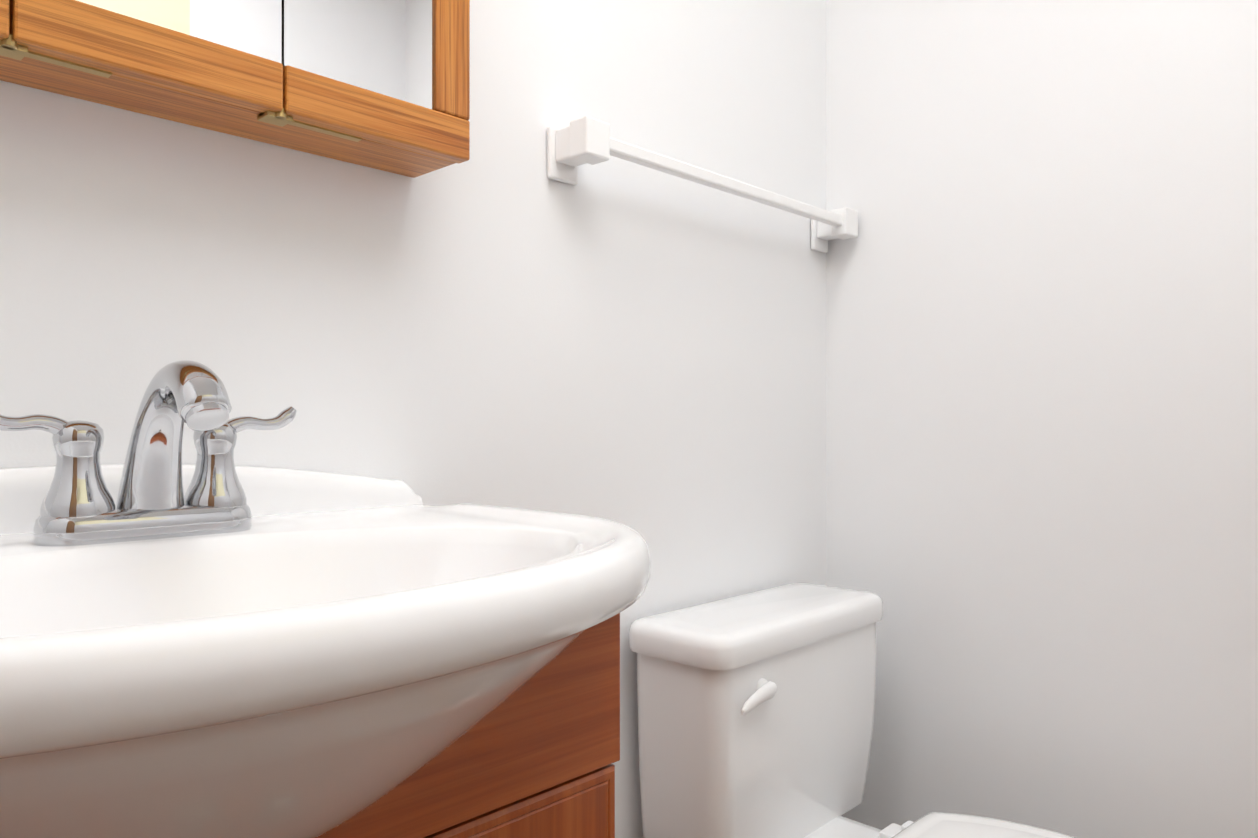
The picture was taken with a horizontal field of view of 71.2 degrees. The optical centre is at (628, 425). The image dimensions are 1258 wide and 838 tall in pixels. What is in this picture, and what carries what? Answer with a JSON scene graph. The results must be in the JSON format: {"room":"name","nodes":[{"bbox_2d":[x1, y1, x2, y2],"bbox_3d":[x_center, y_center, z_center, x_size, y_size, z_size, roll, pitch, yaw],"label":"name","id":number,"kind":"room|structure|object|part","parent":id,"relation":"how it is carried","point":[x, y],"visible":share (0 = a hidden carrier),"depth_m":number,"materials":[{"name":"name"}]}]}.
{"room":"bathroom","nodes":[
{"label":"bathroom","id":0,"kind":"room"},
{"bbox_2d":[0,0,825,837],"bbox_3d":[-0.296,-0.200,1.062,0.100,2.400,2.060,0,0,44],"label":"wall","id":1,"kind":"structure","parent":0,"point":[500,318],"depth_m":1.15,"materials":[{"name":"white paint"}]},
{"bbox_2d":[0,0,469,177],"bbox_3d":[-0.431,-0.618,0.769,0.108,0.665,0.634,0,0,44],"label":"upper cabinet","id":2,"kind":"object","parent":1,"relation":"attached to","point":[383,85],"visible":1,"depth_m":0.82,"materials":[{"name":"brown wood"}]},
{"bbox_2d":[0,0,433,114],"bbox_3d":[-0.402,-0.620,0.740,0.016,0.573,0.546,0,0,44],"label":"mirror","id":3,"kind":"object","parent":2,"relation":"attached to","point":[380,52],"depth_m":0.83,"materials":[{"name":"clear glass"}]},
{"bbox_2d":[547,116,857,252],"bbox_3d":[0.160,-0.367,1.412,0.074,0.070,0.708,0,0,44],"label":"towel rail","id":4,"kind":"object","parent":1,"relation":"attached to","point":[573,145],"visible":1,"depth_m":1.25,"materials":[{"name":"white plastic"}]},
{"bbox_2d":[826,0,1257,837],"bbox_3d":[1.067,-0.200,1.115,1.800,2.400,0.100,0,0,44],"label":"wall","id":5,"kind":"structure","parent":0,"point":[1042,404],"depth_m":1.42,"materials":[{"name":"white paint"}]},
{"bbox_3d":[0.354,1.049,0.438,1.900,0.100,2.060,0,0,44],"label":"floor","id":6,"kind":"structure","parent":0,"visible":0},
{"bbox_2d":[0,360,650,837],"bbox_3d":[-0.293,0.475,0.599,0.540,1.048,0.666,0,0,44],"label":"bathroom vanity","id":7,"kind":"object","parent":6,"relation":"on","point":[214,640],"visible":1,"depth_m":0.59,"materials":[{"name":"white ceramic"}]},
{"bbox_2d":[0,360,296,547],"bbox_3d":[-0.350,0.021,0.674,0.158,0.139,0.239,0,0,44],"label":"faucet","id":8,"kind":"object","parent":7,"relation":"on","point":[78,509],"depth_m":0.68,"materials":[{"name":"silver metal"}]},
{"bbox_3d":[-0.237,0.523,0.545,0.040,0.752,0.622,0,0,44],"label":"frame","id":9,"kind":"part","parent":7,"relation":"part of","materials":[{"name":"brown wood"}]},
{"bbox_3d":[-0.123,0.586,0.649,0.020,0.587,0.306,0,0,44],"label":"door","id":10,"kind":"part","parent":7,"relation":"part of","materials":[{"name":"brown wood"}]},
{"bbox_2d":[629,582,1074,837],"bbox_3d":[0.409,0.639,1.179,0.738,0.722,0.470,0,0,44],"label":"toilet","id":11,"kind":"object","parent":6,"relation":"on","point":[756,709],"visible":1,"depth_m":1.25,"materials":[{"name":"white ceramic"}]},
{"bbox_3d":[0.213,0.477,1.370,0.170,0.314,0.446,0,0,44],"label":"tank","id":12,"kind":"part","parent":11,"relation":"part of","materials":[{"name":"white ceramic"}]},
{"bbox_3d":[0.212,0.302,1.370,0.187,0.046,0.466,0,0,44],"label":"lid","id":13,"kind":"part","parent":11,"relation":"part of","materials":[{"name":"white ceramic"}]},
{"bbox_3d":[0.171,0.367,1.192,0.025,0.031,0.081,0,0,44],"label":"handle","id":14,"kind":"part","parent":11,"relation":"part of","materials":[{"name":"white plastic"}]},
{"bbox_3d":[0.515,0.583,1.081,0.423,0.022,0.368,0,0,44],"label":"seat","id":15,"kind":"part","parent":11,"relation":"part of","materials":[{"name":"white plastic"}]}
]}

